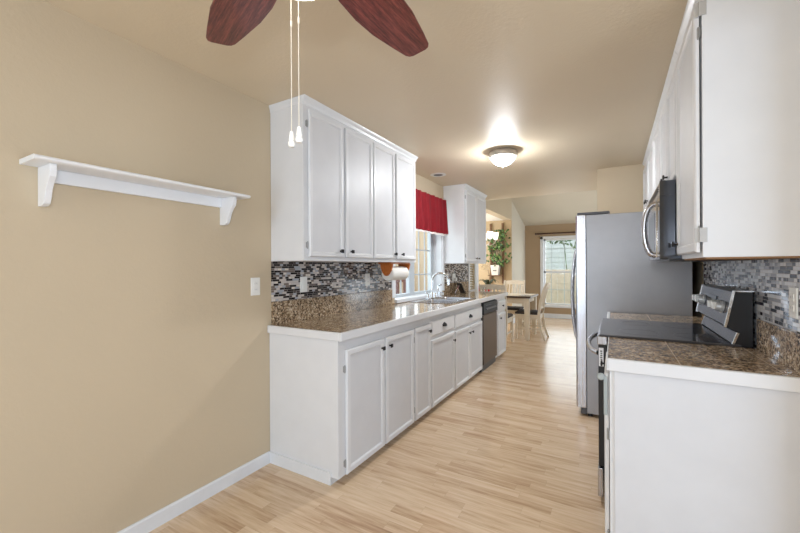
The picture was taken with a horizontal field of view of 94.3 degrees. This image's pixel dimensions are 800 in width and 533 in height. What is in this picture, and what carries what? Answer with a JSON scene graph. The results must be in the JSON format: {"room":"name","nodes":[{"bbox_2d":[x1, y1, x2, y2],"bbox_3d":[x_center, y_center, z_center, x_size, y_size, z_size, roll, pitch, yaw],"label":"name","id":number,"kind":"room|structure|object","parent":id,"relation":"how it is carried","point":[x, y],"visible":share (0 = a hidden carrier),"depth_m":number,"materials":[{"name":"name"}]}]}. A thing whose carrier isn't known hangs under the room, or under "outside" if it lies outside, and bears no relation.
{"room":"kitchen","nodes":[
{"label":"kitchen","id":0,"kind":"room"},
{"bbox_2d":[0,0,524,532],"bbox_3d":[-0.021,-0.671,4.225,0.165,4.000,13.100,0,0,30],"label":"wall","id":1,"kind":"structure","parent":0,"point":[135,339],"depth_m":1.78,"materials":[{"name":"beige paint"}]},
{"bbox_2d":[19,153,250,224],"bbox_3d":[-1.203,-0.339,1.847,0.163,0.180,0.958,0,0,30],"label":"wall shelf","id":2,"kind":"object","parent":1,"relation":"attached to","point":[51,170],"visible":1,"depth_m":1.73,"materials":[{"name":"white paint"}]},
{"bbox_2d":[117,451,269,532],"bbox_3d":[-2.049,1.300,0.516,0.013,0.078,4.637,0,0,30],"label":"baseboard","id":3,"kind":"structure","parent":1,"relation":"attached to","point":[158,518],"depth_m":2.07,"materials":[{"name":"white paint"}]},
{"bbox_2d":[251,278,259,295],"bbox_3d":[-0.949,0.128,2.436,0.009,0.116,0.070,0,0,30],"label":"light switch","id":4,"kind":"object","parent":1,"relation":"attached to","point":[255,282],"visible":1,"depth_m":2.43,"materials":[{"name":"white plastic"}]},
{"bbox_2d":[271,261,390,301],"bbox_3d":[-0.489,0.099,3.233,0.007,0.280,1.579,0,0,30],"label":"tile backsplash","id":5,"kind":"structure","parent":1,"relation":"attached to","point":[323,278],"depth_m":3.00,"materials":[{"name":"tile"}]},
{"bbox_2d":[300,277,306,291],"bbox_3d":[-0.727,0.132,2.804,0.010,0.116,0.070,0,0,30],"label":"light switch","id":6,"kind":"object","parent":5,"relation":"attached to","point":[303,280],"visible":1,"depth_m":2.79,"materials":[{"name":"white plastic"}]},
{"bbox_2d":[365,273,369,285],"bbox_3d":[-0.307,0.120,3.532,0.009,0.116,0.070,0,0,30],"label":"wall outlet","id":7,"kind":"object","parent":5,"relation":"attached to","point":[367,275],"visible":1,"depth_m":3.52,"materials":[{"name":"white plastic"}]},
{"bbox_2d":[269,94,417,262],"bbox_3d":[-0.346,-0.575,3.143,0.349,1.067,1.595,0,0,30],"label":"upper cabinet","id":8,"kind":"object","parent":1,"relation":"attached to","point":[346,192],"visible":0.99,"depth_m":2.66,"materials":[{"name":"white paint"}]},
{"bbox_2d":[378,262,409,275],"bbox_3d":[-0.047,0.020,3.569,0.150,0.127,0.365,0,0,30],"label":"paper towel holder","id":9,"kind":"object","parent":8,"relation":"attached to","point":[386,267],"visible":0.81,"depth_m":3.43,"materials":[{"name":"orange wood"}]},
{"bbox_2d":[382,266,408,280],"bbox_3d":[-0.041,0.061,3.569,0.132,0.132,0.304,0,0,30],"label":"paper towel roll","id":10,"kind":"object","parent":9,"relation":"on","point":[398,272],"visible":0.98,"depth_m":3.50,"materials":[{"name":"white paper"}]},
{"bbox_2d":[391,231,444,302],"bbox_3d":[0.190,-0.263,4.561,0.200,1.300,1.390,0,0,30],"label":"window","id":11,"kind":"structure","parent":1,"relation":"in","point":[435,243],"depth_m":5.06,"materials":[{"name":"white paint"}]},
{"bbox_2d":[400,231,429,293],"bbox_3d":[0.120,-0.217,4.589,0.012,1.150,1.110,0,0,30],"label":"grille","id":12,"kind":"object","parent":11,"relation":"attached to","point":[410,289],"depth_m":4.80,"materials":[{"name":"white plastic"}]},
{"bbox_2d":[444,264,467,283],"bbox_3d":[0.850,0.092,5.552,0.007,0.280,0.975,0,0,30],"label":"tile backsplash","id":13,"kind":"structure","parent":1,"relation":"attached to","point":[460,270],"depth_m":5.57,"materials":[{"name":"tile"}]},
{"bbox_2d":[443,184,486,263],"bbox_3d":[0.991,-0.582,5.459,0.349,1.067,0.975,0,0,30],"label":"upper cabinet","id":14,"kind":"object","parent":1,"relation":"attached to","point":[465,242],"visible":1,"depth_m":5.10,"materials":[{"name":"white paint"}]},
{"bbox_2d":[468,264,478,290],"bbox_3d":[1.179,-0.203,6.224,0.150,1.270,0.500,0,0,30],"label":"window","id":15,"kind":"structure","parent":1,"relation":"in","point":[476,266],"depth_m":6.27,"materials":[{"name":"white paint"}]},
{"bbox_2d":[470,265,472,288],"bbox_3d":[1.161,-0.197,6.171,0.042,1.114,0.254,0,0,30],"label":"blind","id":16,"kind":"object","parent":15,"relation":"attached to","point":[470,265],"depth_m":6.21,"materials":[{"name":"white plastic"}]},
{"bbox_2d":[43,0,687,199],"bbox_3d":[0.752,-1.175,1.323,4.410,0.120,9.050,0,0,30],"label":"ceiling","id":17,"kind":"structure","parent":0,"point":[575,87],"depth_m":2.10,"materials":[{"name":"beige paint"}]},
{"bbox_2d":[206,0,428,147],"bbox_3d":[-0.237,-0.708,0.982,1.292,0.803,1.239,0,0,30],"label":"ceiling fan","id":18,"kind":"object","parent":17,"relation":"hanging from","point":[394,23],"visible":1,"depth_m":1.30,"materials":[{"name":"brown wood"}]},
{"bbox_2d":[430,173,445,176],"bbox_3d":[0.459,-1.108,4.466,0.192,0.008,0.192,0,0,30],"label":"recessed light","id":19,"kind":"object","parent":17,"relation":"in","point":[432,174],"visible":1,"depth_m":4.44,"materials":[{"name":"white plastic"}]},
{"bbox_2d":[489,147,516,167],"bbox_3d":[0.994,-1.035,3.580,0.268,0.161,0.268,0,0,30],"label":"ceiling light","id":20,"kind":"object","parent":17,"relation":"attached to","point":[504,156],"visible":1,"depth_m":3.50,"materials":[{"name":"white glass"}]},
{"bbox_2d":[149,317,604,532],"bbox_3d":[1.424,1.371,3.454,6.800,0.100,13.400,0,0,30],"label":"floor","id":21,"kind":"structure","parent":0,"point":[511,449],"depth_m":2.35,"materials":[{"name":"brown wood"}]},
{"bbox_2d":[269,322,413,485],"bbox_3d":[-0.373,0.888,2.787,0.644,0.884,0.974,0,0,30],"label":"base cabinet","id":22,"kind":"object","parent":21,"relation":"on","point":[334,405],"visible":0.97,"depth_m":2.42,"materials":[{"name":"white paint"}]},
{"bbox_2d":[267,281,507,341],"bbox_3d":[0.372,0.338,4.090,0.640,0.207,3.995,0,0,30],"label":"countertop","id":23,"kind":"structure","parent":22,"relation":"on","point":[344,317],"depth_m":2.92,"materials":[{"name":"brown stone"}]},
{"bbox_2d":[425,272,449,298],"bbox_3d":[0.472,0.224,4.540,0.222,0.324,0.347,0,0,30],"label":"faucet","id":24,"kind":"object","parent":23,"relation":"on","point":[433,295],"visible":0.99,"depth_m":4.56,"materials":[{"name":"silver metal"}]},
{"bbox_2d":[410,296,474,303],"bbox_3d":[0.526,0.469,4.386,0.504,0.164,0.824,0,0,30],"label":"sink","id":25,"kind":"object","parent":23,"relation":"in","point":[442,300],"visible":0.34,"depth_m":4.40,"materials":[{"name":"silver metal"}]},
{"bbox_2d":[454,283,465,293],"bbox_3d":[0.854,0.309,5.375,0.134,0.153,0.230,0,0,-8],"label":"tablet","id":26,"kind":"object","parent":23,"relation":"on","point":[460,287],"visible":1,"depth_m":5.36,"materials":[{"name":"black plastic"}]},
{"bbox_2d":[413,317,431,420],"bbox_3d":[-0.050,0.887,3.347,0.644,0.884,0.318,0,0,30],"label":"base cabinet","id":27,"kind":"object","parent":21,"relation":"on","point":[422,329],"visible":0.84,"depth_m":3.20,"materials":[{"name":"white paint"}]},
{"bbox_2d":[429,311,455,407],"bbox_3d":[0.173,0.886,3.733,0.644,0.884,0.575,0,0,30],"label":"base cabinet","id":28,"kind":"object","parent":21,"relation":"on","point":[443,340],"visible":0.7,"depth_m":3.57,"materials":[{"name":"white paint"}]},
{"bbox_2d":[453,303,482,389],"bbox_3d":[0.548,0.884,4.383,0.644,0.884,0.925,0,0,30],"label":"base cabinet","id":29,"kind":"object","parent":21,"relation":"on","point":[467,328],"visible":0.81,"depth_m":4.18,"materials":[{"name":"white paint"}]},
{"bbox_2d":[479,299,496,372],"bbox_3d":[0.943,0.881,5.056,0.639,0.885,0.629,0,0,30],"label":"dishwasher","id":30,"kind":"object","parent":21,"relation":"on","point":[489,308],"visible":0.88,"depth_m":4.86,"materials":[{"name":"grey metal"}]},
{"bbox_2d":[479,284,513,343],"bbox_3d":[1.664,0.803,6.404,0.450,1.033,0.588,0,0,30],"label":"dining chair","id":31,"kind":"object","parent":21,"relation":"on","point":[509,316],"visible":0.41,"depth_m":6.18,"materials":[{"name":"beige paint"}]},
{"bbox_2d":[495,296,505,357],"bbox_3d":[1.228,0.880,5.561,0.644,0.884,0.525,0,0,30],"label":"base cabinet","id":32,"kind":"object","parent":21,"relation":"on","point":[501,302],"visible":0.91,"depth_m":5.44,"materials":[{"name":"white paint"}]},
{"bbox_2d":[503,280,524,333],"bbox_3d":[2.308,0.800,7.670,0.450,1.033,0.588,0,0,30],"label":"dining chair","id":33,"kind":"object","parent":21,"relation":"on","point":[511,309],"visible":0.4,"depth_m":7.75,"materials":[{"name":"beige paint"}]},
{"bbox_2d":[507,306,523,309],"bbox_3d":[2.265,0.839,7.595,0.442,0.045,0.397,0,0,30],"label":"cushion","id":34,"kind":"object","parent":33,"relation":"on","point":[508,307],"depth_m":7.46,"materials":[{"name":"black fabric"}]},
{"bbox_2d":[507,293,537,339],"bbox_3d":[1.942,0.926,7.265,1.330,0.785,0.800,0,0,30],"label":"dining table","id":35,"kind":"object","parent":21,"relation":"on","point":[514,299],"visible":0.4,"depth_m":6.68,"materials":[{"name":"beige paint"}]},
{"bbox_2d":[507,293,534,296],"bbox_3d":[1.954,0.530,7.210,1.210,0.006,0.680,0,0,30],"label":"table runner","id":36,"kind":"object","parent":35,"relation":"on","point":[509,294],"visible":0.32,"depth_m":7.06,"materials":[{"name":"beige fabric"}]},
{"bbox_2d":[479,264,496,291],"bbox_3d":[1.703,0.232,7.194,0.392,0.594,0.514,0,0,30],"label":"potted orchid","id":37,"kind":"object","parent":36,"relation":"on","point":[486,281],"visible":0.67,"depth_m":7.16,"materials":[{"name":"green plant"}]},
{"bbox_2d":[514,282,550,340],"bbox_3d":[2.473,0.799,6.888,0.588,1.033,0.450,0,0,30],"label":"dining chair","id":38,"kind":"object","parent":21,"relation":"on","point":[538,314],"visible":0.96,"depth_m":6.79,"materials":[{"name":"beige paint"}]},
{"bbox_2d":[515,309,537,314],"bbox_3d":[2.398,0.839,6.932,0.397,0.045,0.442,0,0,30],"label":"cushion","id":39,"kind":"object","parent":38,"relation":"on","point":[520,312],"depth_m":6.79,"materials":[{"name":"black fabric"}]},
{"bbox_2d":[570,211,692,415],"bbox_3d":[2.120,0.416,3.511,0.903,1.802,0.900,0,0,30],"label":"refrigerator","id":40,"kind":"object","parent":21,"relation":"on","point":[615,273],"visible":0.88,"depth_m":3.17,"materials":[{"name":"grey paint"}]},
{"bbox_2d":[586,284,753,496],"bbox_3d":[1.554,0.717,2.270,0.738,1.206,0.750,0,0,30],"label":"range","id":41,"kind":"object","parent":21,"relation":"on","point":[727,320],"visible":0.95,"depth_m":2.08,"materials":[{"name":"black metal"}]},
{"bbox_2d":[599,318,741,346],"bbox_3d":[1.569,0.382,2.260,0.605,0.012,0.750,0,0,30],"label":"cooktop","id":42,"kind":"object","parent":41,"relation":"in","point":[703,333],"depth_m":2.13,"materials":[{"name":"black glass"}]},
{"bbox_2d":[601,352,799,532],"bbox_3d":[1.280,0.881,1.677,0.664,0.882,0.524,0,0,30],"label":"base cabinet","id":43,"kind":"object","parent":21,"relation":"on","point":[682,455],"visible":0.89,"depth_m":1.44,"materials":[{"name":"white paint"}]},
{"bbox_2d":[597,373,606,414],"bbox_3d":[0.882,0.553,1.618,0.040,0.181,0.013,0,0,30],"label":"drawer","id":44,"kind":"object","parent":43,"relation":"attached to","point":[600,376],"visible":1,"depth_m":1.61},
{"bbox_2d":[606,319,799,392],"bbox_3d":[1.289,0.343,1.660,0.629,0.192,0.547,0,0,30],"label":"countertop","id":45,"kind":"structure","parent":43,"relation":"on","point":[775,362],"depth_m":1.52,"materials":[{"name":"brown stone"}]},
{"bbox_3d":[1.920,0.878,2.786,0.664,0.882,0.490,0,0,30],"label":"base cabinet","id":46,"kind":"object","parent":21,"relation":"on","visible":0},
{"bbox_2d":[607,312,704,323],"bbox_3d":[1.927,0.340,2.786,0.649,0.192,0.490,0,0,30],"label":"countertop","id":47,"kind":"structure","parent":46,"relation":"on","point":[630,316],"depth_m":2.81,"materials":[{"name":"brown stone"}]},
{"bbox_2d":[396,231,427,293],"bbox_3d":[0.450,0.076,6.888,1.690,2.700,0.120,0,0,30],"label":"wall","id":48,"kind":"structure","parent":0,"point":[421,234],"depth_m":6.85,"materials":[{"name":"beige paint"}]},
{"bbox_2d":[486,213,501,220],"bbox_3d":[1.086,-1.130,8.001,1.690,0.095,2.690,0,0,30],"label":"ceiling","id":49,"kind":"structure","parent":0,"point":[489,217],"depth_m":8.33,"materials":[{"name":"white paint"}]},
{"bbox_2d":[486,212,498,245],"bbox_3d":[1.652,-0.732,7.367,0.550,0.704,0.556,0,0,30],"label":"chandelier","id":50,"kind":"object","parent":49,"relation":"hanging from","point":[490,234],"visible":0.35,"depth_m":7.30,"materials":[{"name":"silver metal"}]},
{"bbox_2d":[479,220,511,323],"bbox_3d":[1.805,0.019,9.073,1.853,2.600,0.120,0,0,30],"label":"wall","id":51,"kind":"structure","parent":0,"point":[483,274],"depth_m":8.69,"materials":[{"name":"beige paint"}]},
{"bbox_2d":[488,223,503,283],"bbox_3d":[2.230,-0.316,8.636,0.330,1.405,0.190,0,0,30],"label":"lattice","id":52,"kind":"object","parent":51,"relation":"attached to","point":[502,224],"visible":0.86,"depth_m":8.62,"materials":[{"name":"brown wood"}]},
{"bbox_2d":[486,229,511,274],"bbox_3d":[2.237,-0.340,8.591,0.694,1.062,0.212,0,0,30],"label":"ivy","id":53,"kind":"object","parent":52,"relation":"on","point":[495,269],"visible":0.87,"depth_m":8.55,"materials":[{"name":"green plant"}]},
{"bbox_2d":[490,265,499,274],"bbox_3d":[2.220,0.074,8.624,0.199,0.234,0.162,0,0,30],"label":"pot","id":54,"kind":"object","parent":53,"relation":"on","point":[495,269],"depth_m":8.56,"materials":[{"name":"white ceramic"}]},
{"bbox_2d":[486,189,596,200],"bbox_3d":[3.253,-1.831,5.160,4.910,1.405,0.100,0,0,30],"label":"ceiling","id":55,"kind":"structure","parent":0,"point":[589,189],"depth_m":5.75,"materials":[{"name":"beige paint"}]},
{"bbox_2d":[525,223,575,314],"bbox_3d":[5.350,0.051,8.776,4.910,2.500,0.150,0,0,30],"label":"wall","id":56,"kind":"structure","parent":0,"point":[532,241],"depth_m":9.71,"materials":[{"name":"brown paint"}]},
{"bbox_2d":[535,231,575,234],"bbox_3d":[4.139,-0.858,9.322,1.435,0.060,0.110,0,0,30],"label":"curtain rod","id":57,"kind":"object","parent":56,"relation":"attached to","point":[574,231],"visible":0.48,"depth_m":9.39,"materials":[{"name":"brown wood"}]},
{"bbox_2d":[540,235,575,308],"bbox_3d":[4.210,0.124,9.411,1.260,1.825,0.190,0,0,30],"label":"window","id":58,"kind":"structure","parent":56,"relation":"in","point":[543,240],"depth_m":9.62,"materials":[{"name":"white paint"}]},
{"bbox_2d":[548,240,575,303],"bbox_3d":[4.233,0.127,9.450,1.080,1.700,0.010,0,0,30],"label":"window pane","id":59,"kind":"object","parent":58,"relation":"attached to","point":[551,271],"depth_m":9.53,"materials":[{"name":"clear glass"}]},
{"bbox_2d":[544,313,571,318],"bbox_3d":[5.343,1.246,8.689,4.645,0.110,0.014,0,0,30],"label":"baseboard","id":60,"kind":"structure","parent":56,"relation":"attached to","point":[546,315],"depth_m":9.44,"materials":[{"name":"white paint"}]},
{"bbox_2d":[510,190,596,225],"bbox_3d":[4.303,-1.769,6.979,4.910,1.440,4.300,0,0,30],"label":"ceiling","id":61,"kind":"structure","parent":0,"point":[563,208],"depth_m":8.57,"materials":[{"name":"paint"}]},
{"bbox_2d":[597,164,643,213],"bbox_3d":[2.686,0.095,4.096,0.885,2.440,0.120,0,0,30],"label":"wall","id":62,"kind":"structure","parent":0,"point":[619,189],"depth_m":4.15,"materials":[{"name":"beige paint"}]},
{"bbox_2d":[692,262,703,316],"bbox_3d":[1.055,0.103,0.506,0.120,2.440,7.730,0,0,30],"label":"wall","id":63,"kind":"structure","parent":0,"point":[697,267],"depth_m":3.12,"materials":[{"name":"beige paint"}]},
{"bbox_2d":[642,129,654,211],"bbox_3d":[2.475,-0.834,3.447,0.348,0.579,1.204,0,0,30],"label":"upper cabinet","id":64,"kind":"object","parent":63,"relation":"attached to","point":[648,158],"visible":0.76,"depth_m":3.48,"materials":[{"name":"white paint"}]},
{"bbox_2d":[652,106,661,192],"bbox_3d":[2.049,-0.582,2.707,0.348,1.079,0.499,0,0,30],"label":"upper cabinet","id":65,"kind":"object","parent":63,"relation":"attached to","point":[656,126],"visible":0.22,"depth_m":2.81,"materials":[{"name":"white paint"}]},
{"bbox_2d":[659,51,678,180],"bbox_3d":[1.734,-0.787,2.162,0.348,0.664,0.753,0,0,30],"label":"upper cabinet","id":66,"kind":"object","parent":63,"relation":"attached to","point":[667,102],"visible":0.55,"depth_m":2.19,"materials":[{"name":"white paint"}]},
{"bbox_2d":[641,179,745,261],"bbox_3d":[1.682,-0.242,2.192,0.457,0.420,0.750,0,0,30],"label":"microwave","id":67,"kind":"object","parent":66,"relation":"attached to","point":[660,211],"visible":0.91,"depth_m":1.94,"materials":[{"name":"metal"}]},
{"bbox_2d":[671,0,799,259],"bbox_3d":[1.414,-0.575,1.607,0.348,1.085,0.524,0,0,30],"label":"upper cabinet","id":68,"kind":"object","parent":63,"relation":"attached to","point":[738,63],"visible":1,"depth_m":1.39,"materials":[{"name":"white paint"}]},
{"bbox_2d":[703,258,799,348],"bbox_3d":[1.878,0.189,2.060,0.007,0.460,1.794,0,0,30],"label":"tile backsplash","id":69,"kind":"structure","parent":63,"relation":"attached to","point":[770,280],"depth_m":1.68,"materials":[{"name":"grey tile"}]},
{"bbox_2d":[789,287,797,318],"bbox_3d":[1.492,0.136,1.408,0.009,0.116,0.070,0,0,30],"label":"wall outlet","id":70,"kind":"object","parent":69,"relation":"attached to","point":[793,292],"visible":1,"depth_m":1.40,"materials":[{"name":"white plastic"}]},
{"bbox_3d":[0.256,-0.863,4.474,0.068,0.020,1.350,0,0,30],"label":"curtain rod","id":71,"kind":"object","parent":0,"visible":0},
{"bbox_2d":[416,189,447,235],"bbox_3d":[0.315,-0.655,4.444,0.069,0.487,1.295,0,0,30],"label":"curtain valance","id":72,"kind":"object","parent":71,"relation":"hanging from","point":[431,211],"visible":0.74,"depth_m":4.63,"materials":[{"name":"red fabric"}]},
{"label":"outside","id":73,"kind":"structure","parent":0,"visible":0},
{"bbox_3d":[-6.651,1.573,6.385,10.080,0.180,16.400,0,0,30],"label":"ground","id":74,"kind":"structure","parent":73,"visible":0},
{"bbox_2d":[396,279,405,293],"bbox_3d":[-0.465,0.826,6.657,1.130,1.250,0.500,0,0,30],"label":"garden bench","id":75,"kind":"object","parent":74,"relation":"on","point":[404,280],"visible":0.04,"depth_m":6.62,"materials":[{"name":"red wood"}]},
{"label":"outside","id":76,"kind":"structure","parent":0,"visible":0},
{"bbox_3d":[8.608,1.494,14.896,28.000,0.180,13.600,0,0,30],"label":"ground","id":77,"kind":"structure","parent":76,"visible":0},
{"bbox_2d":[546,269,575,303],"bbox_3d":[6.088,0.737,11.539,11.000,1.320,0.070,0,0,30],"label":"fence","id":78,"kind":"object","parent":77,"relation":"on","point":[557,278],"visible":0.05,"depth_m":12.03,"materials":[{"name":"beige wood"}]},
{"bbox_2d":[546,240,575,268],"bbox_3d":[8.812,-0.207,16.265,13.000,3.220,3.015,0,0,30],"label":"house","id":79,"kind":"structure","parent":77,"relation":"on","point":[557,249],"depth_m":15.72,"materials":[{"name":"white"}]},
{"bbox_2d":[547,240,575,268],"bbox_3d":[6.950,-0.256,13.524,7.575,3.338,1.070,0,0,30],"label":"shrub","id":80,"kind":"object","parent":77,"relation":"on","point":[560,241],"visible":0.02,"depth_m":14.06,"materials":[{"name":"green plant"}]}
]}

